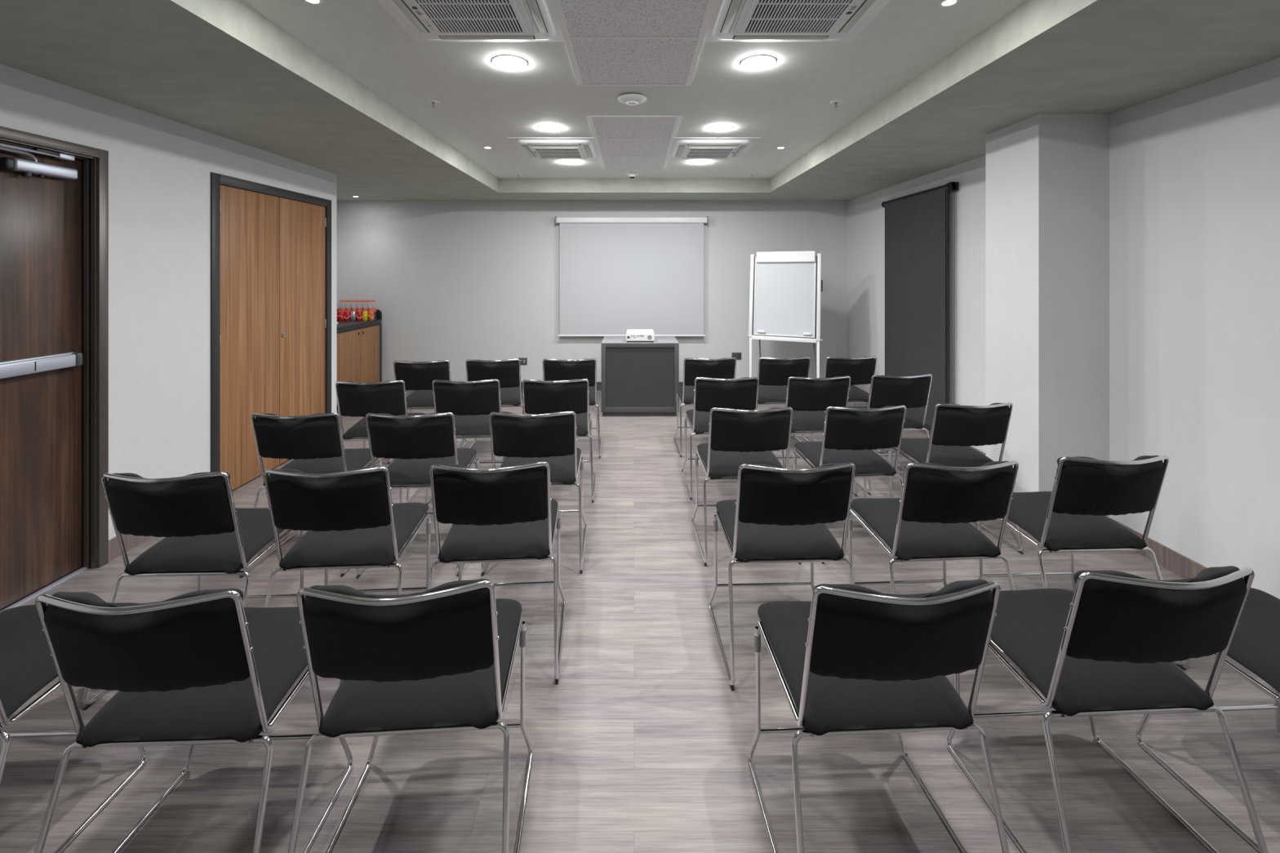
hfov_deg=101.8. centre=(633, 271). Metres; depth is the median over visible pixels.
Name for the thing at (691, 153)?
ceiling vent
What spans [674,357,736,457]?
chair
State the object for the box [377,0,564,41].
air conditioner
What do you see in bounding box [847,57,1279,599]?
wall
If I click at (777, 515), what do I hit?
chair
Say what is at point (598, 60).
tile
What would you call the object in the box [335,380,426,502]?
chair
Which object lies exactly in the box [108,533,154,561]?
baseboard
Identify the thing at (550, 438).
chair
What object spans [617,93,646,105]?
smoke detector
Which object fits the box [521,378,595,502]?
chair
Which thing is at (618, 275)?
projection screen
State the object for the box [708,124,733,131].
recessed light
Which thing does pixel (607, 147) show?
tile
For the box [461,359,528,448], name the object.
chair
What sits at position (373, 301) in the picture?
water bottle
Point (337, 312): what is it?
drink can
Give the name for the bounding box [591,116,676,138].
tile
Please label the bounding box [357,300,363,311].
water bottle
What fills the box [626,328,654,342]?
projector
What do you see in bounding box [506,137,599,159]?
air conditioner
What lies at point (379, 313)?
tray
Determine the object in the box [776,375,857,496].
chair
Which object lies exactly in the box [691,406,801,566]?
chair
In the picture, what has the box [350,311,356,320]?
drink can
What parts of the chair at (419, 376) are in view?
leg, seat, backrest, frame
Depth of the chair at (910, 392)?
3.66 m
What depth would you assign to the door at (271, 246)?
3.96 m
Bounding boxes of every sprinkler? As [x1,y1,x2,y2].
[427,99,439,108]
[830,99,842,108]
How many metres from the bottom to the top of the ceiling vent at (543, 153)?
0.007 m
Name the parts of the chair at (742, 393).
leg, seat, frame, backrest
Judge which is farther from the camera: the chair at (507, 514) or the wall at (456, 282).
the wall at (456, 282)
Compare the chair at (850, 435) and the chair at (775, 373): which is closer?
the chair at (850, 435)
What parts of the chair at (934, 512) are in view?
leg, seat, frame, backrest, leg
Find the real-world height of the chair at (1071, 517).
0.835 m
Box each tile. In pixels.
[560,0,708,36]
[570,38,697,83]
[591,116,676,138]
[597,139,670,155]
[602,155,665,168]
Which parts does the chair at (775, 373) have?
seat, backrest, frame, leg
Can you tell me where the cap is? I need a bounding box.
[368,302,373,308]
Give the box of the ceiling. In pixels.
[0,0,1279,201]
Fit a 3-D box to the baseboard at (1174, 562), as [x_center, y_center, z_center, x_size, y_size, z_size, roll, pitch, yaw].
[2.784,1.495,2.399,0.012,0.110,8.798,0,0,0]
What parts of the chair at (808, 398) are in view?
leg, seat, backrest, frame, leg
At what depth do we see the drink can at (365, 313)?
6.50 m
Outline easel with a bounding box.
[746,250,822,386]
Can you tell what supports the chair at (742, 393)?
on the floor
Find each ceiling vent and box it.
[413,0,524,33]
[533,147,582,158]
[686,147,734,158]
[742,0,853,33]
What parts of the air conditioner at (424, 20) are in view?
grille frame, grille panel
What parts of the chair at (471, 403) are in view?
leg, frame, backrest, seat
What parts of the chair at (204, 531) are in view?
leg, backrest, frame, seat, leg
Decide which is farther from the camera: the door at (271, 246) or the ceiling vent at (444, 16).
the door at (271, 246)
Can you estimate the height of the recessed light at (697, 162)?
0.012 m
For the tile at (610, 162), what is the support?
attached to the ceiling
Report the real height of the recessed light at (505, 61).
0.012 m
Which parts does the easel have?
leg, leg, cross rail, board frame, leg, leg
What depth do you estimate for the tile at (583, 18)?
2.23 m
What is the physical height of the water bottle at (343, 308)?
0.250 m
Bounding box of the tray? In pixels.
[336,309,382,319]
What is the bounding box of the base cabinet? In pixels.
[336,319,382,410]
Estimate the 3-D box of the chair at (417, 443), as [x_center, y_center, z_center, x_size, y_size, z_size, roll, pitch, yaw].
[-1.159,1.139,2.905,0.518,0.835,0.592,0,0,-2]
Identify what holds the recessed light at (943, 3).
in the ceiling
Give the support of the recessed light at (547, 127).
in the ceiling
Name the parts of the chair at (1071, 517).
leg, seat, frame, backrest, leg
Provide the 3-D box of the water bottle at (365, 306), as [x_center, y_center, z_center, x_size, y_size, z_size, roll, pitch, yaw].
[-3.406,0.485,6.597,0.065,0.250,0.065,0,0,0]
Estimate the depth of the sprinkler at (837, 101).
3.32 m
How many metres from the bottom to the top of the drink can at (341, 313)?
0.122 m
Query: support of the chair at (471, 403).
on the floor
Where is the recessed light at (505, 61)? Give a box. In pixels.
[491,54,527,69]
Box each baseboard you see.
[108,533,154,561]
[514,382,768,390]
[849,384,1207,578]
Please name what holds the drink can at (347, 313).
on the countertop
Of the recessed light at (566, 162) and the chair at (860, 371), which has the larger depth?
the recessed light at (566, 162)
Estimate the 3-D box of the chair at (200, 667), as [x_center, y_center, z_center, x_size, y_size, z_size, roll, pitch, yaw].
[-1.128,1.139,1.410,0.518,0.835,0.592,0,0,-2]
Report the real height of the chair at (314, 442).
0.835 m
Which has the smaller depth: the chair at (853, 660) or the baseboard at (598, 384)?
the chair at (853, 660)
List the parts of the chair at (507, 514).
leg, backrest, frame, seat, leg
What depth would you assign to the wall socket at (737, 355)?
6.80 m
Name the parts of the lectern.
panel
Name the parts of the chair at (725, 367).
leg, seat, frame, backrest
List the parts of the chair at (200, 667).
leg, backrest, frame, seat, leg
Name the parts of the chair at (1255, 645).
leg, frame, seat, leg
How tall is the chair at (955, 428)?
0.835 m
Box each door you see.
[0,125,108,612]
[210,172,331,490]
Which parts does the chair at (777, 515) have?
leg, seat, frame, backrest, leg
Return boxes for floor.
[0,390,1279,852]
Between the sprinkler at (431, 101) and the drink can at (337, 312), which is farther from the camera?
the drink can at (337, 312)
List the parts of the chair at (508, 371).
leg, backrest, frame, seat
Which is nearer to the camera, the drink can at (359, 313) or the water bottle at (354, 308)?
the drink can at (359, 313)
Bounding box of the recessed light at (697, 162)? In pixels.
[690,160,709,164]
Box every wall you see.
[0,63,336,540]
[336,201,847,382]
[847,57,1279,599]
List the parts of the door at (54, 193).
arm, arm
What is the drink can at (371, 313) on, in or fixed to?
on the countertop
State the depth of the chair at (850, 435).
2.82 m
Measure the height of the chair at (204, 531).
0.835 m
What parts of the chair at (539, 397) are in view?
backrest, frame, seat, leg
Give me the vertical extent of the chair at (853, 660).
0.835 m
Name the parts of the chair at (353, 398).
leg, backrest, frame, seat, leg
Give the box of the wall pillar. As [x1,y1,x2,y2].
[985,114,1109,517]
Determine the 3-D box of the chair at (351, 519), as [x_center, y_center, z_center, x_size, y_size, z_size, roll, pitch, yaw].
[-1.150,1.139,2.155,0.518,0.835,0.592,0,0,-3]
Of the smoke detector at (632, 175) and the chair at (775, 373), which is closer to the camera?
the chair at (775, 373)
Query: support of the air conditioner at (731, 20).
attached to the ceiling
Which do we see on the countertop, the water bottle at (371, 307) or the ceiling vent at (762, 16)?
the water bottle at (371, 307)
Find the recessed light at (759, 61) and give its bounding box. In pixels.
[740,54,776,69]
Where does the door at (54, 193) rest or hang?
in the wall at (160, 168)
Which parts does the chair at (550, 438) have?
leg, backrest, frame, seat, leg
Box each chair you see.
[0,602,147,852]
[34,588,353,852]
[82,471,306,710]
[240,413,382,577]
[263,466,431,607]
[288,578,533,852]
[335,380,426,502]
[355,412,479,578]
[387,360,466,463]
[425,379,506,504]
[427,462,565,684]
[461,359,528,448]
[480,411,586,576]
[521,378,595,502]
[542,358,600,457]
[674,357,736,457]
[681,377,759,500]
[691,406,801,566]
[708,462,855,690]
[747,579,1008,852]
[754,356,814,441]
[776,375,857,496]
[792,404,906,564]
[802,356,883,453]
[847,373,932,495]
[848,460,1031,682]
[888,402,1023,554]
[946,565,1268,852]
[977,454,1186,670]
[1135,587,1279,852]
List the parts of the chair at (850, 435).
leg, seat, frame, backrest, leg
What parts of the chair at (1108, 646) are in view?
leg, seat, frame, backrest, leg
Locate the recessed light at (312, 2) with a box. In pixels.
[303,0,323,4]
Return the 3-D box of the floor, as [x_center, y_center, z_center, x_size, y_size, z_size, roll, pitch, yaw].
[-0.555,1.610,2.405,7.290,0.120,9.410,0,0,0]
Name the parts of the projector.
panel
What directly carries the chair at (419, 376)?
on the floor
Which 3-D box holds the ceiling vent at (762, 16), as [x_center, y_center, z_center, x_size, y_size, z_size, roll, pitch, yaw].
[0.662,-1.047,2.085,0.370,0.007,0.375,0,0,0]
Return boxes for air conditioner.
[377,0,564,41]
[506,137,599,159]
[668,137,760,159]
[703,0,890,41]
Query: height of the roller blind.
2.207 m
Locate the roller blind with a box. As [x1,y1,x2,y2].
[881,182,959,429]
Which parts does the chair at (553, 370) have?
backrest, frame, seat, leg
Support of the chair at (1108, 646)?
on the floor
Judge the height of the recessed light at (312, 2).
0.005 m
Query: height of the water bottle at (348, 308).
0.250 m
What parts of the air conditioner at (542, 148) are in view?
grille panel, grille frame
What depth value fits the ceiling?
2.77 m
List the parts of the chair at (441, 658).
leg, backrest, frame, seat, leg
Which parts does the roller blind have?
pull chain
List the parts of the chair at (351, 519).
leg, backrest, frame, seat, leg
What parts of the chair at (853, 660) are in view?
leg, seat, frame, backrest, leg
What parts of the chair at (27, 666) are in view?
frame, seat, leg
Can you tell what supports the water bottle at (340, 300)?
on the countertop
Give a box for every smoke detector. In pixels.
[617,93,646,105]
[626,172,638,177]
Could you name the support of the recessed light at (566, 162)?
in the ceiling
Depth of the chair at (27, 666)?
1.43 m
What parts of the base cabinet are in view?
cabinet door, cabinet door, cabinet door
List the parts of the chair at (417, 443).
leg, backrest, frame, seat, leg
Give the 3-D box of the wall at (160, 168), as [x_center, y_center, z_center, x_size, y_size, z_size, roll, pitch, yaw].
[-3.435,0.311,1.465,1.230,2.477,6.930,0,0,0]
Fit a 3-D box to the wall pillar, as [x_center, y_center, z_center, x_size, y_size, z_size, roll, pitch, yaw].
[2.583,0.311,3.280,0.415,2.477,0.460,0,0,0]
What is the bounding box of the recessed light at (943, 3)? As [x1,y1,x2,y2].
[937,0,959,7]
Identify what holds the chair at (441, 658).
on the floor
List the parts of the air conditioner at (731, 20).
grille panel, grille frame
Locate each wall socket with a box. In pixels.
[517,357,527,364]
[731,352,741,359]
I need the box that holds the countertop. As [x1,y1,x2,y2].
[336,319,382,333]
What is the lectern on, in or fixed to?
on the floor
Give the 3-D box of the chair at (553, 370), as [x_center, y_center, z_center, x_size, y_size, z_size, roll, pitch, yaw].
[-0.552,1.139,4.575,0.518,0.835,0.592,0,0,-3]
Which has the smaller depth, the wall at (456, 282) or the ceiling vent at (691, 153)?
the ceiling vent at (691, 153)
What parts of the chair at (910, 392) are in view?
leg, seat, backrest, frame, leg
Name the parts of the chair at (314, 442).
leg, backrest, frame, seat, leg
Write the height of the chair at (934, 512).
0.835 m
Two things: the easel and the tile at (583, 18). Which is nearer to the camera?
the tile at (583, 18)
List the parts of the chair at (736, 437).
leg, seat, frame, backrest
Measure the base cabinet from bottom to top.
0.940 m
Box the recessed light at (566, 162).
[561,160,579,164]
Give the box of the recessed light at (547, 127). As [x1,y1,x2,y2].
[537,124,562,131]
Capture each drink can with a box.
[336,311,338,320]
[337,311,344,320]
[344,311,350,320]
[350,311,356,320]
[355,311,362,320]
[361,311,368,320]
[368,310,373,320]
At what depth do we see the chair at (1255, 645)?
1.53 m
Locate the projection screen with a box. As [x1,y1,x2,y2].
[555,216,708,336]
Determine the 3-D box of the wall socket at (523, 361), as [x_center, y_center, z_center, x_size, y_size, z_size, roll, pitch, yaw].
[-1.462,1.170,6.803,0.125,0.090,0.014,0,0,0]
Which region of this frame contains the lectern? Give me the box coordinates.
[601,336,679,416]
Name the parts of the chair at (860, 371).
backrest, frame, seat, leg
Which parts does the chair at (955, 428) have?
leg, seat, frame, backrest, leg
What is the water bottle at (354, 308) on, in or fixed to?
on the countertop
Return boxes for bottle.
[337,299,342,311]
[340,300,346,311]
[346,300,351,311]
[351,300,357,311]
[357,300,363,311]
[362,300,368,311]
[368,300,373,311]
[372,299,376,319]
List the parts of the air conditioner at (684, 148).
grille frame, grille panel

